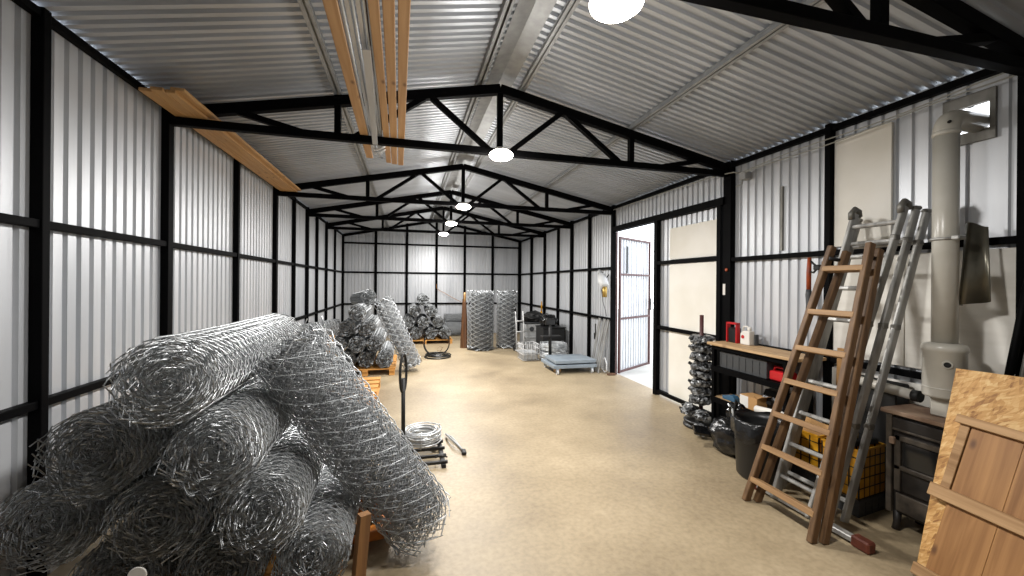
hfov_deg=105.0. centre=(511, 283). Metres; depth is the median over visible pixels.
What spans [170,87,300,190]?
board
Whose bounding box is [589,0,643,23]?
ceiling lamp
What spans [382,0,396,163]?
board
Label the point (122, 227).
wall
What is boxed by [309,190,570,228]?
roof truss
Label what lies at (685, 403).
fitting
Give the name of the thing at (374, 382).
wooden pallet
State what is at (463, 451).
strap
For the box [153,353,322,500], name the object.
roll
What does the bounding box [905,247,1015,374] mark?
wall panel
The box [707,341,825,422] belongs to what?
workbench
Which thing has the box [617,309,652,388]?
ground
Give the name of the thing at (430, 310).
roll
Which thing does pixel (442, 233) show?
ceiling lamp
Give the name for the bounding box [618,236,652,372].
door
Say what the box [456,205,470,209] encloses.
diffuser
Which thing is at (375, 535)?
wooden pallet
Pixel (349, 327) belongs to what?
roll
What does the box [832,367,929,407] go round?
wall panel
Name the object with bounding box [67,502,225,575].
roll
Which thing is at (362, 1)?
metal pipe
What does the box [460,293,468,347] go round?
wooden post
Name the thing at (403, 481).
roll
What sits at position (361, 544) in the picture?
wooden stake
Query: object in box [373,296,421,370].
roll
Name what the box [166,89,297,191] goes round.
board
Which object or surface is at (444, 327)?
roll
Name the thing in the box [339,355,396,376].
wooden pallet
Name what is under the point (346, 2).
metal pipe
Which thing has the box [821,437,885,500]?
plastic crate
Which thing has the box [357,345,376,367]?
roll
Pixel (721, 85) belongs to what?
ceiling
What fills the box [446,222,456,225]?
diffuser
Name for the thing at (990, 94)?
plate
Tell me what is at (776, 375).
tool case
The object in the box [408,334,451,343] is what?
wooden pallet
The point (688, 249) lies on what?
door
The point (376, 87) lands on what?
metal pipe
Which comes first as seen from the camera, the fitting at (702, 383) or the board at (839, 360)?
the board at (839, 360)
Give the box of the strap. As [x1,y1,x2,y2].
[445,433,466,454]
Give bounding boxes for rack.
[399,353,447,467]
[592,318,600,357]
[594,318,605,370]
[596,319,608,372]
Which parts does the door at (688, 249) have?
rail, rail, rail, white panel, white panel, white panel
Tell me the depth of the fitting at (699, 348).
3.82 m
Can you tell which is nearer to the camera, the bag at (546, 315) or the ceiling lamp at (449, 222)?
the ceiling lamp at (449, 222)
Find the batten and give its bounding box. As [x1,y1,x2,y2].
[365,0,381,124]
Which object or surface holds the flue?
on the cabinet at (914, 435)
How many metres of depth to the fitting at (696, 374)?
3.81 m
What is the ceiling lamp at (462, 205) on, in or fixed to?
attached to the roof truss at (317, 185)
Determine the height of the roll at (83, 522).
0.313 m
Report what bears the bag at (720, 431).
on the floor
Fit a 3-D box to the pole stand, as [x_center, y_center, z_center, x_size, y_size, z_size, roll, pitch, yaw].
[1.873,0.865,3.889,0.326,1.100,0.326,0,0,-15]
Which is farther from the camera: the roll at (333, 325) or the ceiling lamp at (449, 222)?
the ceiling lamp at (449, 222)
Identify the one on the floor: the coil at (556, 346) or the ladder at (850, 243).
the ladder at (850, 243)
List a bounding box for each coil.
[540,341,567,350]
[540,350,567,358]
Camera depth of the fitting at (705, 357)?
3.82 m
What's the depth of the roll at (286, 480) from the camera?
1.54 m
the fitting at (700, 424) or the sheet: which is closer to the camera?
the sheet
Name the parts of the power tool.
handle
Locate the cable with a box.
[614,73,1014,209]
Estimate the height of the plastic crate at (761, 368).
0.141 m
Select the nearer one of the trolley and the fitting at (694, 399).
the fitting at (694, 399)
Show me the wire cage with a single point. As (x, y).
(527, 354)
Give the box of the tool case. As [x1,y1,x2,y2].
[770,366,796,381]
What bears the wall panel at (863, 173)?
attached to the wall at (764, 286)
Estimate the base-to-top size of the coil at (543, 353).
0.172 m
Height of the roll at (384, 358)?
0.252 m
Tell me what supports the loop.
on the floor
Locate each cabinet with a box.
[854,375,908,443]
[880,404,945,530]
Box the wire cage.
[518,341,539,360]
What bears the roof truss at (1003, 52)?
attached to the wall at (764, 286)
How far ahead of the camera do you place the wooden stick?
8.57 m
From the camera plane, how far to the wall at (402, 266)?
10.57 m
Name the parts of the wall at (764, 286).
post, post, post, post, post, post, post, post, post, post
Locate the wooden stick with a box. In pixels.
[460,299,463,342]
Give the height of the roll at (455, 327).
0.345 m
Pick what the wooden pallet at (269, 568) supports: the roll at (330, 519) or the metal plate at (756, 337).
the roll at (330, 519)
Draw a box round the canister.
[740,326,754,344]
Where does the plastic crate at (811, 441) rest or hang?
on the plastic crate at (796, 469)
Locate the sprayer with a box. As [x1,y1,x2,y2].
[598,270,608,315]
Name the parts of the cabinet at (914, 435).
corner post, leg, door frame, ash drawer, plate, door frame, door frame, panel, door, pane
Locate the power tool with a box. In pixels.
[805,257,820,306]
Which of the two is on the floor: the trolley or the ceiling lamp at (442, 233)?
the trolley
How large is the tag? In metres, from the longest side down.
0.056 x 0.056 x 0.006 m
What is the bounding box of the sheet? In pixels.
[959,222,990,305]
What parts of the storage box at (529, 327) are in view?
lid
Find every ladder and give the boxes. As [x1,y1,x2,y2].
[742,242,883,544]
[755,198,931,554]
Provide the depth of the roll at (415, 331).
8.89 m
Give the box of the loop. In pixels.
[602,357,606,372]
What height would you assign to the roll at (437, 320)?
0.272 m
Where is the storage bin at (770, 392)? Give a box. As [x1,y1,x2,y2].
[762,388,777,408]
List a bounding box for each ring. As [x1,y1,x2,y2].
[423,329,449,355]
[424,352,450,358]
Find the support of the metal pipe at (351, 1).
on the roof truss at (245, 109)
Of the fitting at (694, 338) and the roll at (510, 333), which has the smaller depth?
the fitting at (694, 338)
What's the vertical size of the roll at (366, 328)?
0.257 m
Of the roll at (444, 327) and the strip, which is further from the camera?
the roll at (444, 327)
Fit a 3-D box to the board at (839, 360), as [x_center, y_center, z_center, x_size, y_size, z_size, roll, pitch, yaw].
[2.363,0.944,2.802,0.070,0.952,0.110,0,0,-15]
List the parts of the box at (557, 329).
lid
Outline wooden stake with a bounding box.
[351,510,370,575]
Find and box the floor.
[47,332,923,575]
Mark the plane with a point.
(732, 398)
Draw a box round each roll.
[0,448,178,575]
[26,376,258,507]
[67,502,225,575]
[99,444,249,565]
[103,313,302,431]
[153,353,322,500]
[175,497,277,575]
[211,395,343,559]
[247,316,450,556]
[271,422,370,575]
[297,319,342,336]
[335,331,355,351]
[339,318,362,336]
[340,347,358,366]
[347,333,369,352]
[348,303,371,321]
[350,289,375,304]
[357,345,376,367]
[358,314,379,336]
[366,327,386,352]
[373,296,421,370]
[376,340,394,367]
[403,313,414,328]
[409,303,420,316]
[410,323,421,338]
[417,293,429,305]
[417,314,428,328]
[424,303,436,316]
[424,323,436,338]
[430,313,443,327]
[437,324,450,338]
[444,313,461,321]
[444,322,468,334]
[467,290,493,350]
[496,290,517,348]
[754,405,783,413]
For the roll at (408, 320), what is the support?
on the roll at (415, 331)
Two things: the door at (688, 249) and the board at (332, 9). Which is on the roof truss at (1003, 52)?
the board at (332, 9)
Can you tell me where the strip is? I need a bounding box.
[780,186,783,250]
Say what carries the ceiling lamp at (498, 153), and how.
attached to the roof truss at (245, 109)
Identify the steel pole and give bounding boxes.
[1004,281,1023,375]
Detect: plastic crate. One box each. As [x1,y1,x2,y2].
[720,351,782,378]
[789,464,816,488]
[795,424,828,467]
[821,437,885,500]
[837,492,885,517]
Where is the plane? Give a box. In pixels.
[722,395,739,401]
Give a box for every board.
[138,87,284,190]
[150,86,291,191]
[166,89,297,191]
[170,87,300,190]
[322,0,372,157]
[367,0,390,162]
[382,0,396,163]
[398,0,410,164]
[836,348,843,384]
[917,368,1023,566]
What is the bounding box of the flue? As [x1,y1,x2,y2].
[920,110,989,417]
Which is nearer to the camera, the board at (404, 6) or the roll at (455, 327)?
the board at (404, 6)
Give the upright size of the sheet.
0.458 m
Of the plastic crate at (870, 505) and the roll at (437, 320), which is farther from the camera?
the roll at (437, 320)
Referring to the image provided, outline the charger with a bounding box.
[726,322,740,342]
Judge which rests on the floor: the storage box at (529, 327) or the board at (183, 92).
the storage box at (529, 327)
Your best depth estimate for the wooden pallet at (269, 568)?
1.78 m
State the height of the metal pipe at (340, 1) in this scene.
0.015 m
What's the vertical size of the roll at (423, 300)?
0.268 m
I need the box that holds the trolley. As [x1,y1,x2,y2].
[510,309,525,351]
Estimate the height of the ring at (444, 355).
0.061 m
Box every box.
[519,321,539,349]
[535,325,565,353]
[740,392,769,410]
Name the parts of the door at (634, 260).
rail, rail, rail, rail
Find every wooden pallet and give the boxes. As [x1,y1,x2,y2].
[110,486,345,575]
[330,377,380,404]
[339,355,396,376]
[352,493,393,543]
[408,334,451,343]
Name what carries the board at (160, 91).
on the roof truss at (245, 109)
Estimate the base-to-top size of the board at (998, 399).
1.004 m
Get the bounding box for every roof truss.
[169,84,729,177]
[277,164,613,214]
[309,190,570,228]
[328,206,543,237]
[680,0,1023,76]
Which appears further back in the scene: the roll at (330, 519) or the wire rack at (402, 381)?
the wire rack at (402, 381)
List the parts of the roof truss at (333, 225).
king post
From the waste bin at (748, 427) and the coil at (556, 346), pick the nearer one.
the waste bin at (748, 427)
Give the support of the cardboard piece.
in the plastic crate at (811, 441)
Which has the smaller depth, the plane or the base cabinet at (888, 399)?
the base cabinet at (888, 399)
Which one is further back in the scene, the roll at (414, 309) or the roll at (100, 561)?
the roll at (414, 309)
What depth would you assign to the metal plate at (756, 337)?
3.49 m
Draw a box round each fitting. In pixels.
[679,404,695,415]
[681,402,694,407]
[688,334,714,344]
[688,343,711,352]
[688,361,711,371]
[688,378,710,387]
[688,385,710,396]
[688,394,710,405]
[689,352,711,361]
[689,369,711,379]
[691,423,707,436]
[692,409,709,420]
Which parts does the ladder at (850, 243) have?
rail, rail, rail, rail, rail, rail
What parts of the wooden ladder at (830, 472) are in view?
rail, rail, rail, rail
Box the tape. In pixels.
[370,134,385,158]
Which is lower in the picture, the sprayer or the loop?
the loop
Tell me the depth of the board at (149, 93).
3.07 m
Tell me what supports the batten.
on the board at (373, 5)
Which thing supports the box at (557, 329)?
on the floor
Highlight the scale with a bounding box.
[540,319,596,374]
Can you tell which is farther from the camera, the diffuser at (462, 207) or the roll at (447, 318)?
the roll at (447, 318)
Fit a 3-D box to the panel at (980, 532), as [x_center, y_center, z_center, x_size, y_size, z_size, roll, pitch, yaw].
[2.189,1.052,1.540,0.310,0.810,0.864,0,0,-15]
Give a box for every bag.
[539,313,557,325]
[693,400,745,457]
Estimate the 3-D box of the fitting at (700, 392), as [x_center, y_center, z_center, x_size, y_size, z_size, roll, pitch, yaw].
[1.876,1.065,3.882,0.230,0.086,0.232,0,0,0]
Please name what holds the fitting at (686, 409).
on the pole stand
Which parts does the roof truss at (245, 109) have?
king post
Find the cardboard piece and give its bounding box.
[803,416,828,435]
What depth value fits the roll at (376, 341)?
5.90 m
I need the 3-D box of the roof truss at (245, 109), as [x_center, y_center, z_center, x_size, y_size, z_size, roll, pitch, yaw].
[-0.103,-1.370,3.311,4.728,0.593,0.060,0,0,-15]
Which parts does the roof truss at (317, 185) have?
king post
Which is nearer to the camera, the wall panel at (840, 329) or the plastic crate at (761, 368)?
the wall panel at (840, 329)
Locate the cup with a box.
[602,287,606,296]
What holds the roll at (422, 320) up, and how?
on the roll at (415, 331)
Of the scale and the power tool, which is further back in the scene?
the scale
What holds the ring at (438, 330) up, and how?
on the floor
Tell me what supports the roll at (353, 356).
on the wooden pallet at (365, 371)
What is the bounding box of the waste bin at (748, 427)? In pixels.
[730,408,789,485]
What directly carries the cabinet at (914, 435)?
on the floor
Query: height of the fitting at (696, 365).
0.086 m
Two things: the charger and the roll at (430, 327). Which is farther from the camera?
the roll at (430, 327)
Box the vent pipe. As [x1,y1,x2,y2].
[859,376,924,402]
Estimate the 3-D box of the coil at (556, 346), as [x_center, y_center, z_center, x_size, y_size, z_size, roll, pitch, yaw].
[0.759,1.146,7.152,0.504,0.142,0.503,0,0,-15]
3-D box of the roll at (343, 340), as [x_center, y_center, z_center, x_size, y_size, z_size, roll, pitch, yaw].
[-2.699,0.905,6.292,0.256,0.243,1.237,0,0,-15]
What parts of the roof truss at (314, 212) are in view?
king post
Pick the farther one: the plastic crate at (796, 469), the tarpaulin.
the tarpaulin
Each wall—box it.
[0,0,343,575]
[342,222,520,334]
[517,68,1023,424]
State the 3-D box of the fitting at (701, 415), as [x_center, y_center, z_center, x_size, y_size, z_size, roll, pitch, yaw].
[1.814,1.271,3.765,0.146,0.107,0.149,0,0,-15]
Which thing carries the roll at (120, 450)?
on the roll at (162, 503)
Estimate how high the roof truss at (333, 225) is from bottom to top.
0.593 m
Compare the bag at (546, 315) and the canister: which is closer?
the canister
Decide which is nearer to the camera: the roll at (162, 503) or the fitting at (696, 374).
the roll at (162, 503)
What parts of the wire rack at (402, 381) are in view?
post, wire coil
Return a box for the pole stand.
[683,315,710,429]
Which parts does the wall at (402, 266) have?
post, post, post, post, post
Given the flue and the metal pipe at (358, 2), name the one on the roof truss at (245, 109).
the metal pipe at (358, 2)
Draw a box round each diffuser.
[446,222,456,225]
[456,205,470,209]
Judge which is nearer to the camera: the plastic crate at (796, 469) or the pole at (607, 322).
the plastic crate at (796, 469)
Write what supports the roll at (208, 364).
on the roll at (246, 424)
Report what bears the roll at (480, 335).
on the floor
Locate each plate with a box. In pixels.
[754,335,758,345]
[943,85,997,145]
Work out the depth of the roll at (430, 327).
8.98 m
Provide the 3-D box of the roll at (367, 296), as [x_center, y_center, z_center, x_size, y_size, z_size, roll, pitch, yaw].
[-2.629,0.262,6.897,0.251,0.334,1.250,0,0,-30]
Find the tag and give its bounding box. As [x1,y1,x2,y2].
[127,567,146,575]
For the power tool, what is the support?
hanging from the wall at (764, 286)
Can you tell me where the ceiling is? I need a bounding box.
[31,0,1023,239]
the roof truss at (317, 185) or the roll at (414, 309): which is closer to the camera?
the roof truss at (317, 185)
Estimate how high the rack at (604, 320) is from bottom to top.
0.843 m
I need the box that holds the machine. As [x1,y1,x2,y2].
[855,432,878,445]
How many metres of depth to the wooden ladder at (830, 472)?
2.28 m
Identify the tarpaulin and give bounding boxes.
[522,310,543,321]
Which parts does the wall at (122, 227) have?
post, post, post, post, post, post, post, post, post, post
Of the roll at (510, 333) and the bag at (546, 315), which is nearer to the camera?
the bag at (546, 315)
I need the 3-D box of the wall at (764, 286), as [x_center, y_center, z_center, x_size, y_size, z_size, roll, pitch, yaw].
[1.791,0.100,5.288,0.110,2.630,12.310,0,0,-15]
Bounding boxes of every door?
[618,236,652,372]
[653,205,722,417]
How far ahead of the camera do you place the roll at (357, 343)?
5.82 m
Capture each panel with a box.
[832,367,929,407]
[833,254,905,365]
[834,122,893,246]
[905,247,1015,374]
[910,414,1023,575]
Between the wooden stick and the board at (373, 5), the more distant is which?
the wooden stick
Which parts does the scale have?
shelf arm, weighing plate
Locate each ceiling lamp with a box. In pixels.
[439,231,447,235]
[446,220,456,225]
[456,202,470,209]
[489,147,512,160]
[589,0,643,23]
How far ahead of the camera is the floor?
2.63 m
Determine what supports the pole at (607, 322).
on the floor

